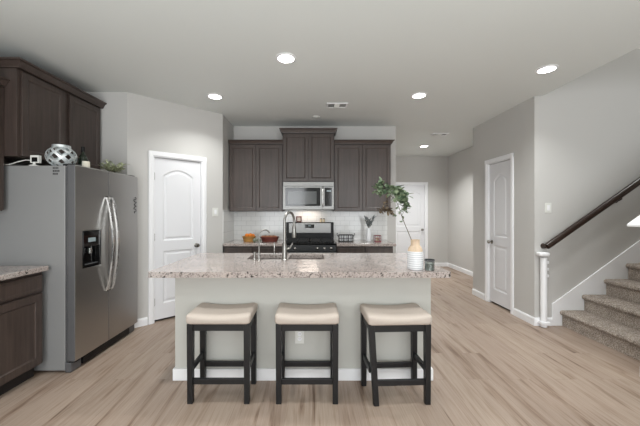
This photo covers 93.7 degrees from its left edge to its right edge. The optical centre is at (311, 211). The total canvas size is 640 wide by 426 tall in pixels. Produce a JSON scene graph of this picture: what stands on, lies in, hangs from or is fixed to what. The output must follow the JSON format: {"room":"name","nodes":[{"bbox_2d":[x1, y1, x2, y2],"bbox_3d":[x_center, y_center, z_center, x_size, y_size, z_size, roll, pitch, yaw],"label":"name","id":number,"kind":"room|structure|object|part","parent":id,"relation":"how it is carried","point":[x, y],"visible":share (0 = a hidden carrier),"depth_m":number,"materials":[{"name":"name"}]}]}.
{"room":"kitchen","nodes":[
{"label":"kitchen","id":0,"kind":"room"},
{"bbox_2d":[4,162,26,165],"bbox_3d":[-2.920,-0.015,0.040,0.120,2.750,6.880,0,0,0],"label":"wall","id":1,"kind":"structure","parent":0,"point":[4,162],"depth_m":2.87,"materials":[{"name":"grey paint"}]},
{"bbox_2d":[0,76,9,210],"bbox_3d":[-2.680,-0.553,2.063,0.350,1.086,0.857,0,0,0],"label":"upper cabinet","id":2,"kind":"object","parent":1,"relation":"attached to","point":[3,81],"visible":1,"depth_m":2.46,"materials":[{"name":"brown wood"}]},
{"bbox_3d":[-2.561,-0.522,2.286,0.019,1.008,0.396,0,0,0],"label":"door","id":3,"kind":"part","parent":2,"relation":"part of","materials":[{"name":"brown wood"}]},
{"bbox_3d":[-2.680,-1.068,2.063,0.350,0.055,0.857,0,0,0],"label":"crown","id":4,"kind":"part","parent":2,"relation":"part of","materials":[{"name":"brown wood"}]},
{"bbox_2d":[0,57,106,169],"bbox_3d":[-2.616,-0.863,2.957,0.477,0.796,1.037,0,0,0],"label":"upper cabinet","id":5,"kind":"object","parent":1,"relation":"attached to","point":[42,110],"visible":0.77,"depth_m":2.73,"materials":[{"name":"brown wood"}]},
{"bbox_3d":[-2.441,-0.827,2.735,0.019,0.708,0.430,0,0,0],"label":"door","id":6,"kind":"part","parent":5,"relation":"part of","materials":[{"name":"brown wood"}]},
{"bbox_3d":[-2.616,-1.228,2.957,0.477,0.065,1.037,0,0,0],"label":"crown","id":7,"kind":"part","parent":5,"relation":"part of","materials":[{"name":"brown wood"}]},
{"bbox_3d":[-2.441,-0.827,3.230,0.019,0.708,0.430,0,0,0],"label":"door","id":8,"kind":"part","parent":5,"relation":"part of","materials":[{"name":"brown wood"}]},
{"bbox_2d":[87,92,126,174],"bbox_3d":[-2.562,-0.015,3.540,0.837,2.750,0.120,0,0,0],"label":"wall","id":9,"kind":"structure","parent":0,"point":[113,117],"depth_m":3.48,"materials":[{"name":"grey paint"}]},
{"bbox_2d":[127,92,222,318],"bbox_3d":[-1.748,-0.015,3.919,1.176,2.750,0.120,0,0,-42],"label":"wall","id":10,"kind":"structure","parent":0,"point":[153,124],"depth_m":3.74,"materials":[{"name":"grey paint"}]},
{"bbox_2d":[134,317,147,327],"bbox_3d":[-2.060,1.312,3.545,0.210,0.095,0.014,0,0,-42],"label":"baseboard","id":11,"kind":"structure","parent":10,"relation":"attached to","point":[141,321],"depth_m":3.56,"materials":[{"name":"white paint"}]},
{"bbox_2d":[148,150,206,324],"bbox_3d":[-1.737,0.307,3.896,0.720,2.105,0.165,0,0,-42],"label":"door","id":12,"kind":"structure","parent":10,"relation":"in","point":[175,182],"depth_m":3.82,"materials":[{"name":"white paint"}]},
{"bbox_2d":[212,208,217,215],"bbox_3d":[-1.349,0.000,4.193,0.085,0.118,0.010,0,0,-42],"label":"light switch","id":13,"kind":"object","parent":10,"relation":"attached to","point":[214,210],"visible":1,"depth_m":4.18,"materials":[{"name":"white plastic"}]},
{"bbox_2d":[223,115,233,252],"bbox_3d":[-1.327,-0.015,4.571,0.129,2.750,0.598,0,0,0],"label":"wall","id":14,"kind":"structure","parent":0,"point":[228,128],"depth_m":4.46,"materials":[{"name":"grey paint"}]},
{"bbox_2d":[223,210,233,243],"bbox_3d":[-1.267,0.217,4.568,0.008,0.485,0.586,0,0,0],"label":"backsplash","id":15,"kind":"structure","parent":14,"relation":"attached to","point":[228,216],"depth_m":4.54,"materials":[{"name":"white tile"}]},
{"bbox_2d":[234,126,395,252],"bbox_3d":[-0.016,-0.015,4.926,2.752,2.750,0.129,0,0,0],"label":"wall","id":16,"kind":"structure","parent":0,"point":[245,222],"depth_m":4.86,"materials":[{"name":"grey paint"}]},
{"bbox_2d":[228,140,284,210],"bbox_3d":[-0.849,-0.548,4.681,0.812,1.076,0.373,0,0,0],"label":"upper cabinet","id":17,"kind":"object","parent":16,"relation":"attached to","point":[255,166],"visible":0.95,"depth_m":4.55,"materials":[{"name":"brown wood"}]},
{"bbox_3d":[-1.049,-0.517,4.551,0.396,0.998,0.019,0,0,0],"label":"door","id":18,"kind":"part","parent":17,"relation":"part of","materials":[{"name":"brown wood"}]},
{"bbox_3d":[-0.849,-1.058,4.681,0.812,0.055,0.373,0,0,0],"label":"crown","id":19,"kind":"part","parent":17,"relation":"part of","materials":[{"name":"brown wood"}]},
{"bbox_3d":[-0.649,-0.517,4.551,0.396,0.998,0.019,0,0,0],"label":"door","id":20,"kind":"part","parent":17,"relation":"part of","materials":[{"name":"brown wood"}]},
{"bbox_2d":[279,128,337,181],"bbox_3d":[-0.053,-0.850,4.657,0.863,0.796,0.423,0,0,0],"label":"upper cabinet","id":21,"kind":"object","parent":16,"relation":"attached to","point":[308,153],"visible":0.98,"depth_m":4.50,"materials":[{"name":"brown wood"}]},
{"bbox_3d":[-0.244,-0.814,4.500,0.376,0.708,0.019,0,0,0],"label":"door","id":22,"kind":"part","parent":21,"relation":"part of","materials":[{"name":"brown wood"}]},
{"bbox_2d":[283,182,333,209],"bbox_3d":[-0.052,-0.243,4.641,0.760,0.410,0.437,0,0,0],"label":"microwave","id":23,"kind":"object","parent":21,"relation":"attached to","point":[296,195],"visible":1,"depth_m":4.47,"materials":[{"name":"grey metal"}]},
{"bbox_3d":[-0.140,-0.209,4.484,0.585,0.343,0.029,0,0,0],"label":"door","id":24,"kind":"part","parent":23,"relation":"part of","materials":[{"name":"silver metal"}]},
{"bbox_3d":[0.160,-0.228,4.452,0.026,0.300,0.057,0,0,0],"label":"handle","id":25,"kind":"part","parent":23,"relation":"part of","materials":[{"name":"silver metal"}]},
{"bbox_3d":[0.241,-0.209,4.484,0.173,0.343,0.029,0,0,0],"label":"panel","id":26,"kind":"part","parent":23,"relation":"part of","materials":[{"name":"silver metal"}]},
{"bbox_3d":[0.243,-0.226,4.469,0.110,0.275,0.002,0,0,0],"label":"control panel","id":27,"kind":"part","parent":23,"relation":"part of","materials":[{"name":"black"}]},
{"bbox_3d":[-0.053,-1.215,4.657,0.863,0.065,0.423,0,0,0],"label":"crown","id":28,"kind":"part","parent":21,"relation":"part of","materials":[{"name":"brown wood"}]},
{"bbox_3d":[0.137,-0.814,4.500,0.376,0.708,0.019,0,0,0],"label":"door","id":29,"kind":"part","parent":21,"relation":"part of","materials":[{"name":"brown wood"}]},
{"bbox_2d":[234,210,386,239],"bbox_3d":[-0.025,0.217,4.865,2.491,0.485,0.008,0,0,0],"label":"backsplash","id":30,"kind":"structure","parent":16,"relation":"attached to","point":[245,222],"depth_m":4.86,"materials":[{"name":"white tile"}]},
{"bbox_2d":[333,140,394,210],"bbox_3d":[0.788,-0.548,4.681,0.905,1.076,0.373,0,0,0],"label":"upper cabinet","id":31,"kind":"object","parent":16,"relation":"attached to","point":[359,165],"visible":0.83,"depth_m":4.55,"materials":[{"name":"brown wood"}]},
{"bbox_3d":[0.554,-0.517,4.551,0.420,0.998,0.019,0,0,0],"label":"door","id":32,"kind":"part","parent":31,"relation":"part of","materials":[{"name":"brown wood"}]},
{"bbox_3d":[0.788,-1.058,4.681,0.905,0.055,0.373,0,0,0],"label":"crown","id":33,"kind":"part","parent":31,"relation":"part of","materials":[{"name":"brown wood"}]},
{"bbox_3d":[0.978,-0.517,4.551,0.420,0.998,0.019,0,0,0],"label":"door","id":34,"kind":"part","parent":31,"relation":"part of","materials":[{"name":"brown wood"}]},
{"bbox_2d":[0,0,639,155],"bbox_3d":[1.370,-1.515,2.050,8.700,0.250,11.140,0,0,0],"label":"ceiling","id":35,"kind":"structure","parent":0,"point":[475,61],"depth_m":2.58,"materials":[{"name":"white paint"}]},
{"bbox_2d":[207,93,222,98],"bbox_3d":[-1.164,-1.385,3.600,0.184,0.009,0.184,0,0,0],"label":"recessed light","id":36,"kind":"object","parent":35,"relation":"in","point":[210,95],"visible":1,"depth_m":3.59,"materials":[{"name":"white paint"}]},
{"bbox_2d":[276,53,295,62],"bbox_3d":[-0.235,-1.385,2.706,0.184,0.009,0.184,0,0,0],"label":"recessed light","id":37,"kind":"object","parent":35,"relation":"in","point":[281,57],"visible":1,"depth_m":2.69,"materials":[{"name":"white paint"}]},
{"bbox_2d":[326,103,347,107],"bbox_3d":[0.325,-1.384,3.900,0.270,0.014,0.170,0,0,0],"label":"ceiling vent","id":38,"kind":"object","parent":35,"relation":"in","point":[329,105],"visible":1,"depth_m":3.90,"materials":[{"name":"white metal"}]},
{"bbox_2d":[411,92,426,98],"bbox_3d":[1.273,-1.385,3.570,0.184,0.009,0.184,0,0,0],"label":"recessed light","id":39,"kind":"object","parent":35,"relation":"in","point":[419,94],"visible":1,"depth_m":3.56,"materials":[{"name":"white paint"}]},
{"bbox_2d":[430,133,448,135],"bbox_3d":[2.280,-1.384,5.360,0.280,0.014,0.150,0,0,0],"label":"ceiling vent","id":40,"kind":"object","parent":35,"relation":"in","point":[433,134],"visible":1,"depth_m":5.35,"materials":[{"name":"white metal"}]},
{"bbox_2d":[535,64,558,73],"bbox_3d":[2.280,-1.385,2.915,0.184,0.009,0.184,0,0,0],"label":"recessed light","id":41,"kind":"object","parent":35,"relation":"in","point":[548,68],"visible":1,"depth_m":2.91,"materials":[{"name":"white paint"}]},
{"bbox_2d":[0,267,639,425],"bbox_3d":[1.370,1.410,2.050,8.700,0.100,11.140,0,0,0],"label":"floor","id":42,"kind":"structure","parent":0,"point":[491,366],"depth_m":2.27,"materials":[{"name":"brown wood"}]},
{"bbox_2d":[0,272,41,395],"bbox_3d":[-2.538,0.924,1.895,0.631,0.872,1.190,0,0,0],"label":"base cabinet","id":43,"kind":"object","parent":42,"relation":"on","point":[20,297],"visible":0.94,"depth_m":2.30,"materials":[{"name":"brown wood"}]},
{"bbox_3d":[-2.232,0.581,2.195,0.019,0.135,0.560,0,0,0],"label":"drawer","id":44,"kind":"part","parent":43,"relation":"part of","materials":[{"name":"brown wood"}]},
{"bbox_2d":[0,266,47,280],"bbox_3d":[-2.524,0.466,1.893,0.668,0.040,1.207,0,0,0],"label":"countertop","id":45,"kind":"structure","parent":43,"relation":"on","point":[6,272],"depth_m":2.33,"materials":[{"name":"stone"}]},
{"bbox_2d":[0,164,136,371],"bbox_3d":[-2.377,0.472,2.984,0.905,1.768,0.911,0,0,0],"label":"refrigerator","id":46,"kind":"object","parent":42,"relation":"on","point":[79,222],"visible":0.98,"depth_m":2.54,"materials":[{"name":"grey metal"}]},
{"bbox_2d":[4,155,40,165],"bbox_3d":[-2.477,-0.440,2.565,0.276,0.094,0.068,0,0,0],"label":"camera","id":47,"kind":"object","parent":46,"relation":"on","point":[34,159],"visible":0.97,"depth_m":2.56,"materials":[{"name":"white plastic"}]},
{"bbox_2d":[45,144,77,165],"bbox_3d":[-2.225,-0.491,2.665,0.224,0.197,0.224,0,0,0],"label":"decorative orb","id":48,"kind":"object","parent":46,"relation":"on","point":[65,148],"visible":0.79,"depth_m":2.62,"materials":[{"name":"metal"}]},
{"bbox_2d":[78,147,86,165],"bbox_3d":[-2.140,-0.500,2.805,0.076,0.216,0.076,0,0,0],"label":"wine bottle","id":49,"kind":"object","parent":46,"relation":"on","point":[82,156],"visible":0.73,"depth_m":2.78,"materials":[{"name":"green glass"}]},
{"bbox_2d":[82,158,89,167],"bbox_3d":[-2.075,-0.443,2.755,0.060,0.100,0.060,0,0,0],"label":"candle","id":50,"kind":"object","parent":46,"relation":"on","point":[86,163],"visible":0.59,"depth_m":2.73,"materials":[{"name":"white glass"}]},
{"bbox_3d":[-2.033,0.431,2.740,0.066,1.665,0.421,0,0,0],"label":"freezer door","id":51,"kind":"part","parent":46,"relation":"part of","materials":[{"name":"silver metal"}]},
{"bbox_3d":[-1.968,0.310,2.919,0.086,0.960,0.027,0,0,0],"label":"handle","id":52,"kind":"part","parent":46,"relation":"part of","materials":[{"name":"silver metal"}]},
{"bbox_2d":[99,159,129,172],"bbox_3d":[-2.094,-0.473,3.148,0.218,0.140,0.364,0,0,0],"label":"leafy sprig","id":53,"kind":"object","parent":46,"relation":"on","point":[111,168],"visible":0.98,"depth_m":3.13,"materials":[{"name":"green plant"}]},
{"bbox_3d":[-1.968,0.310,2.989,0.086,0.960,0.027,0,0,0],"label":"handle","id":54,"kind":"part","parent":46,"relation":"part of","materials":[{"name":"silver metal"}]},
{"bbox_3d":[-2.033,0.431,3.199,0.066,1.665,0.483,0,0,0],"label":"fridge door","id":55,"kind":"part","parent":46,"relation":"part of","materials":[{"name":"silver metal"}]},
{"bbox_2d":[186,303,257,403],"bbox_3d":[-0.664,1.041,2.262,0.458,0.638,0.318,0,0,0],"label":"counter stool","id":56,"kind":"object","parent":42,"relation":"on","point":[205,317],"visible":1,"depth_m":2.13,"materials":[{"name":"black wood"}]},
{"bbox_3d":[-0.865,1.077,2.140,0.043,0.566,0.043,0,0,0],"label":"leg","id":57,"kind":"part","parent":56,"relation":"part of","materials":[{"name":"black wood"}]},
{"bbox_3d":[-0.865,1.077,2.384,0.043,0.566,0.043,0,0,0],"label":"leg","id":58,"kind":"part","parent":56,"relation":"part of","materials":[{"name":"black wood"}]},
{"bbox_2d":[186,303,257,323],"bbox_3d":[-0.664,0.759,2.262,0.458,0.074,0.318,0,0,0],"label":"cushion","id":59,"kind":"object","parent":56,"relation":"on","point":[204,313],"depth_m":2.16,"materials":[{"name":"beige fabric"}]},
{"bbox_3d":[-0.463,1.077,2.140,0.043,0.566,0.043,0,0,0],"label":"leg","id":60,"kind":"part","parent":56,"relation":"part of","materials":[{"name":"black wood"}]},
{"bbox_3d":[-0.463,1.077,2.384,0.043,0.566,0.043,0,0,0],"label":"leg","id":61,"kind":"part","parent":56,"relation":"part of","materials":[{"name":"black wood"}]},
{"bbox_2d":[224,246,281,252],"bbox_3d":[-0.835,0.924,4.562,0.840,0.872,0.599,0,0,0],"label":"base cabinet","id":62,"kind":"object","parent":42,"relation":"on","point":[227,249],"visible":0.17,"depth_m":4.26,"materials":[{"name":"brown wood"}]},
{"bbox_3d":[-1.045,0.581,4.272,0.390,0.135,0.019,0,0,0],"label":"drawer","id":63,"kind":"part","parent":62,"relation":"part of","materials":[{"name":"brown wood"}]},
{"bbox_2d":[223,240,282,245],"bbox_3d":[-0.836,0.466,4.547,0.836,0.040,0.624,0,0,0],"label":"countertop","id":64,"kind":"structure","parent":62,"relation":"on","point":[233,242],"depth_m":4.25,"materials":[{"name":"stone"}]},
{"bbox_2d":[242,236,255,241],"bbox_3d":[-0.950,0.405,4.530,0.212,0.081,0.168,0,0,0],"label":"fruit basket","id":65,"kind":"object","parent":64,"relation":"on","point":[245,239],"visible":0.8,"depth_m":4.47,"materials":[{"name":"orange wicker"}]},
{"bbox_2d":[260,236,278,241],"bbox_3d":[-0.640,0.408,4.530,0.296,0.075,0.188,0,0,0],"label":"bread basket","id":66,"kind":"object","parent":64,"relation":"on","point":[264,239],"visible":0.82,"depth_m":4.46,"materials":[{"name":"red wicker"}]},
{"bbox_3d":[-0.625,0.581,4.272,0.390,0.135,0.019,0,0,0],"label":"drawer","id":67,"kind":"part","parent":62,"relation":"part of","materials":[{"name":"brown wood"}]},
{"bbox_2d":[173,278,432,380],"bbox_3d":[-0.073,0.926,2.808,2.102,0.868,0.784,0,0,0],"label":"kitchen island","id":68,"kind":"object","parent":42,"relation":"on","point":[348,294],"visible":0.38,"depth_m":2.43,"materials":[{"name":"grey paint"}]},
{"bbox_2d":[148,253,450,277],"bbox_3d":[-0.094,0.468,2.746,2.264,0.044,1.032,0,0,0],"label":"island countertop","id":69,"kind":"structure","parent":68,"relation":"on","point":[200,265],"depth_m":2.41,"materials":[{"name":"stone"}]},
{"bbox_2d":[256,229,269,260],"bbox_3d":[-0.457,0.303,2.785,0.143,0.286,0.039,0,0,-40],"label":"tap","id":70,"kind":"object","parent":69,"relation":"on","point":[258,255],"visible":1,"depth_m":2.76,"materials":[{"name":"silver metal"}]},
{"bbox_3d":[-0.444,0.278,2.789,0.117,0.236,0.013,0,0,-34],"label":"spout","id":71,"kind":"part","parent":70,"relation":"part of","materials":[{"name":"silver metal"}]},
{"bbox_2d":[281,211,295,259],"bbox_3d":[-0.195,0.218,2.845,0.104,0.455,0.217,0,0,32],"label":"kitchen faucet","id":72,"kind":"object","parent":69,"relation":"on","point":[284,246],"visible":1,"depth_m":2.78,"materials":[{"name":"silver metal"}]},
{"bbox_3d":[-0.215,0.148,2.863,0.025,0.315,0.191,0,0,29],"label":"spout","id":73,"kind":"part","parent":72,"relation":"part of","materials":[{"name":"silver metal"}]},
{"bbox_2d":[407,239,422,270],"bbox_3d":[0.803,0.331,2.335,0.120,0.230,0.120,0,0,0],"label":"vase","id":74,"kind":"object","parent":69,"relation":"on","point":[414,252],"visible":1,"depth_m":2.29,"materials":[{"name":"ceramic"}]},
{"bbox_2d":[372,177,413,239],"bbox_3d":[0.633,0.001,2.333,0.343,0.560,0.151,0,0,0],"label":"branch","id":75,"kind":"object","parent":74,"relation":"in","point":[401,195],"visible":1,"depth_m":2.32,"materials":[{"name":"green plant"}]},
{"bbox_2d":[424,259,434,270],"bbox_3d":[0.897,0.404,2.290,0.074,0.084,0.074,0,0,0],"label":"candle jar","id":76,"kind":"object","parent":69,"relation":"on","point":[429,263],"visible":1,"depth_m":2.26,"materials":[{"name":"clear glass"}]},
{"bbox_2d":[295,331,303,343],"bbox_3d":[-0.100,1.005,2.425,0.075,0.118,0.009,0,0,0],"label":"power outlet","id":77,"kind":"object","parent":68,"relation":"attached to","point":[299,335],"visible":0.8,"depth_m":2.42,"materials":[{"name":"white plastic"}]},
{"bbox_3d":[-0.073,1.312,2.808,2.102,0.095,0.784,0,0,0],"label":"baseboard","id":78,"kind":"part","parent":68,"relation":"part of","materials":[{"name":"white paint"}]},
{"bbox_2d":[275,303,338,403],"bbox_3d":[-0.035,1.041,2.260,0.458,0.638,0.318,0,0,0],"label":"counter stool","id":79,"kind":"object","parent":42,"relation":"on","point":[288,317],"visible":1,"depth_m":2.13,"materials":[{"name":"beige fabric"}]},
{"bbox_3d":[-0.236,1.077,2.138,0.043,0.566,0.043,0,0,0],"label":"leg","id":80,"kind":"part","parent":79,"relation":"part of","materials":[{"name":"black wood"}]},
{"bbox_3d":[-0.236,1.077,2.382,0.043,0.566,0.043,0,0,0],"label":"leg","id":81,"kind":"part","parent":79,"relation":"part of","materials":[{"name":"black wood"}]},
{"bbox_2d":[275,303,338,323],"bbox_3d":[-0.035,0.759,2.260,0.458,0.074,0.318,0,0,0],"label":"cushion","id":82,"kind":"object","parent":79,"relation":"on","point":[286,313],"depth_m":2.15,"materials":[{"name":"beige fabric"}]},
{"bbox_3d":[0.166,1.077,2.382,0.043,0.566,0.043,0,0,0],"label":"leg","id":83,"kind":"part","parent":79,"relation":"part of","materials":[{"name":"black wood"}]},
{"bbox_3d":[0.166,1.077,2.138,0.043,0.566,0.043,0,0,0],"label":"leg","id":84,"kind":"part","parent":79,"relation":"part of","materials":[{"name":"black wood"}]},
{"bbox_2d":[286,222,335,252],"bbox_3d":[-0.034,0.757,4.512,0.754,1.186,0.686,0,0,0],"label":"gas range","id":85,"kind":"object","parent":42,"relation":"on","point":[311,237],"visible":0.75,"depth_m":4.74,"materials":[{"name":"black metal"}]},
{"bbox_2d":[296,216,301,221],"bbox_3d":[-0.210,0.116,4.807,0.088,0.094,0.014,0,0,0],"label":"picture frame","id":86,"kind":"object","parent":85,"relation":"on","point":[298,218],"visible":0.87,"depth_m":4.80,"materials":[{"name":"brown wood"}]},
{"bbox_2d":[286,240,335,244],"bbox_3d":[-0.034,0.455,4.492,0.754,0.020,0.515,0,0,0],"label":"cooktop","id":87,"kind":"object","parent":85,"relation":"in","point":[300,242],"depth_m":4.26,"materials":[{"name":"black metal"}]},
{"bbox_2d":[287,252,335,252],"bbox_3d":[-0.034,0.865,4.238,0.748,0.590,0.032,0,0,0],"label":"oven","id":88,"kind":"object","parent":85,"relation":"in","point":[287,252],"depth_m":4.23,"materials":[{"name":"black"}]},
{"bbox_3d":[-0.034,0.515,4.235,0.754,0.099,0.039,0,0,0],"label":"control panel","id":89,"kind":"part","parent":85,"relation":"part of","materials":[{"name":"black metal"}]},
{"bbox_2d":[336,246,392,252],"bbox_3d":[0.754,0.924,4.562,0.804,0.872,0.599,0,0,0],"label":"base cabinet","id":90,"kind":"object","parent":42,"relation":"on","point":[339,249],"visible":0.21,"depth_m":4.26,"materials":[{"name":"brown wood"}]},
{"bbox_3d":[0.553,0.581,4.272,0.372,0.135,0.019,0,0,0],"label":"drawer","id":91,"kind":"part","parent":90,"relation":"part of","materials":[{"name":"brown wood"}]},
{"bbox_2d":[334,240,395,245],"bbox_3d":[0.770,0.466,4.547,0.840,0.040,0.624,0,0,0],"label":"countertop","id":92,"kind":"structure","parent":90,"relation":"on","point":[356,242],"depth_m":4.25,"materials":[{"name":"stone"}]},
{"bbox_2d":[337,233,354,241],"bbox_3d":[0.510,0.380,4.520,0.280,0.129,0.110,0,0,0],"label":"wire rack","id":93,"kind":"object","parent":92,"relation":"on","point":[338,235],"visible":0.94,"depth_m":4.47,"materials":[{"name":"black metal"}]},
{"bbox_2d":[364,216,375,240],"bbox_3d":[0.896,0.243,4.578,0.207,0.405,0.101,0,0,0],"label":"vase","id":94,"kind":"object","parent":92,"relation":"on","point":[368,222],"visible":0.98,"depth_m":4.56,"materials":[{"name":"white ceramic"}]},
{"bbox_2d":[374,235,380,241],"bbox_3d":[0.985,0.398,4.520,0.096,0.096,0.096,0,0,0],"label":"box","id":95,"kind":"object","parent":92,"relation":"on","point":[376,238],"visible":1,"depth_m":4.47,"materials":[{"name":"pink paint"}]},
{"bbox_3d":[0.955,0.581,4.272,0.372,0.135,0.019,0,0,0],"label":"drawer","id":96,"kind":"part","parent":90,"relation":"part of","materials":[{"name":"brown wood"}]},
{"bbox_2d":[360,303,431,405],"bbox_3d":[0.612,1.041,2.245,0.458,0.638,0.318,0,0,-2],"label":"counter stool","id":97,"kind":"object","parent":42,"relation":"on","point":[411,317],"visible":1,"depth_m":2.12,"materials":[{"name":"black wood"}]},
{"bbox_3d":[0.406,1.077,2.358,0.043,0.566,0.043,0,0,-2],"label":"leg","id":98,"kind":"part","parent":97,"relation":"part of","materials":[{"name":"black wood"}]},
{"bbox_3d":[0.433,1.077,2.115,0.075,0.566,0.043,0,0,-3],"label":"leg","id":99,"kind":"part","parent":97,"relation":"part of","materials":[{"name":"black wood"}]},
{"bbox_2d":[360,303,431,325],"bbox_3d":[0.612,0.759,2.245,0.458,0.074,0.318,0,0,-2],"label":"cushion","id":100,"kind":"object","parent":97,"relation":"on","point":[411,314],"depth_m":2.13,"materials":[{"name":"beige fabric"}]},
{"bbox_3d":[0.807,1.077,2.376,0.043,0.566,0.043,0,0,-2],"label":"leg","id":101,"kind":"part","parent":97,"relation":"part of","materials":[{"name":"black wood"}]},
{"bbox_3d":[0.818,1.077,2.132,0.043,0.566,0.043,0,0,-2],"label":"leg","id":102,"kind":"part","parent":97,"relation":"part of","materials":[{"name":"black wood"}]},
{"bbox_2d":[536,252,549,327],"bbox_3d":[2.742,0.914,3.551,0.144,0.883,0.090,0,0,0],"label":"newel post","id":103,"kind":"object","parent":42,"relation":"on","point":[543,322],"visible":1,"depth_m":3.52,"materials":[{"name":"white paint"}]},
{"bbox_2d":[560,263,639,360],"bbox_3d":[4.196,0.612,3.032,2.476,1.495,1.100,0,0,0],"label":"staircase","id":104,"kind":"structure","parent":42,"relation":"on","point":[612,319],"depth_m":3.26,"materials":[{"name":"carpet"}]},
{"bbox_2d":[396,156,447,262],"bbox_3d":[2.380,-0.015,7.560,2.280,2.750,0.120,0,0,0],"label":"wall","id":105,"kind":"structure","parent":0,"point":[433,170],"depth_m":7.50,"materials":[{"name":"grey paint"}]},
{"bbox_2d":[396,182,427,259],"bbox_3d":[2.420,0.307,7.540,0.950,2.105,0.155,0,0,0],"label":"door","id":106,"kind":"structure","parent":105,"relation":"in","point":[416,220],"depth_m":7.53,"materials":[{"name":"white paint"}]},
{"bbox_2d":[434,263,447,266],"bbox_3d":[3.152,1.312,7.492,0.495,0.095,0.014,0,0,0],"label":"baseboard","id":107,"kind":"structure","parent":105,"relation":"attached to","point":[436,264],"depth_m":7.49,"materials":[{"name":"white paint"}]},
{"bbox_2d":[448,146,472,271],"bbox_3d":[3.460,-0.015,6.237,0.120,2.750,2.525,0,0,0],"label":"wall","id":108,"kind":"structure","parent":0,"point":[460,164],"depth_m":6.82,"materials":[{"name":"grey paint"}]},
{"bbox_2d":[448,263,472,275],"bbox_3d":[3.392,1.312,6.230,0.014,0.095,2.510,0,0,0],"label":"baseboard","id":109,"kind":"structure","parent":108,"relation":"attached to","point":[455,267],"depth_m":6.84,"materials":[{"name":"white paint"}]},
{"bbox_2d":[473,100,526,313],"bbox_3d":[2.730,-0.015,4.348,0.120,2.750,1.255,0,0,0],"label":"wall","id":110,"kind":"structure","parent":0,"point":[505,133],"depth_m":4.14,"materials":[{"name":"grey paint"}]},
{"bbox_2d":[472,288,484,299],"bbox_3d":[2.662,1.312,4.800,0.014,0.095,0.350,0,0,0],"label":"baseboard","id":111,"kind":"structure","parent":110,"relation":"attached to","point":[475,292],"depth_m":4.78,"materials":[{"name":"white paint"}]},
{"bbox_2d":[485,153,513,314],"bbox_3d":[2.705,0.287,4.290,0.165,2.145,0.650,0,0,0],"label":"door","id":112,"kind":"structure","parent":110,"relation":"in","point":[499,175],"depth_m":4.30,"materials":[{"name":"white paint"}]},
{"bbox_2d":[513,308,532,324],"bbox_3d":[2.662,1.312,3.777,0.014,0.095,0.355,0,0,0],"label":"baseboard","id":113,"kind":"structure","parent":110,"relation":"attached to","point":[516,312],"depth_m":3.77,"materials":[{"name":"white paint"}]},
{"bbox_2d":[527,49,639,316],"bbox_3d":[4.195,-1.290,3.660,3.050,5.300,0.120,0,0,0],"label":"wall","id":114,"kind":"structure","parent":0,"point":[583,135],"depth_m":3.60,"materials":[{"name":"grey paint"}]},
{"bbox_2d":[533,317,552,325],"bbox_3d":[2.765,1.312,3.592,0.220,0.095,0.014,0,0,0],"label":"baseboard","id":115,"kind":"structure","parent":114,"relation":"attached to","point":[549,319],"depth_m":3.58,"materials":[{"name":"white paint"}]},
{"bbox_2d":[545,203,550,212],"bbox_3d":[2.832,-0.050,3.595,0.075,0.118,0.010,0,0,0],"label":"light switch","id":116,"kind":"object","parent":114,"relation":"attached to","point":[547,205],"visible":1,"depth_m":3.59,"materials":[{"name":"white plastic"}]},
{"bbox_2d":[540,177,639,248],"bbox_3d":[3.825,-0.341,3.549,2.175,1.561,0.100,0,0,0],"label":"handrail","id":117,"kind":"object","parent":114,"relation":"attached to","point":[618,196],"visible":1,"depth_m":3.51,"materials":[{"name":"brown wood"}]},
{"bbox_2d":[552,240,639,325],"bbox_3d":[4.233,0.245,3.591,2.714,2.229,0.015,0,0,0],"label":"trim","id":118,"kind":"structure","parent":114,"relation":"attached to","point":[616,268],"depth_m":3.58,"materials":[{"name":"white paint"}]},
{"bbox_3d":[3.663,0.036,2.429,1.875,2.648,0.098,0,0,0],"label":"wall","id":119,"kind":"structure","parent":0,"visible":0},
{"bbox_2d":[627,215,639,226],"bbox_3d":[3.625,-0.594,2.429,1.950,1.432,0.198,0,0,0],"label":"trim","id":120,"kind":"structure","parent":119,"relation":"attached to","point":[635,222],"depth_m":2.49,"materials":[{"name":"white paint"}]}
]}

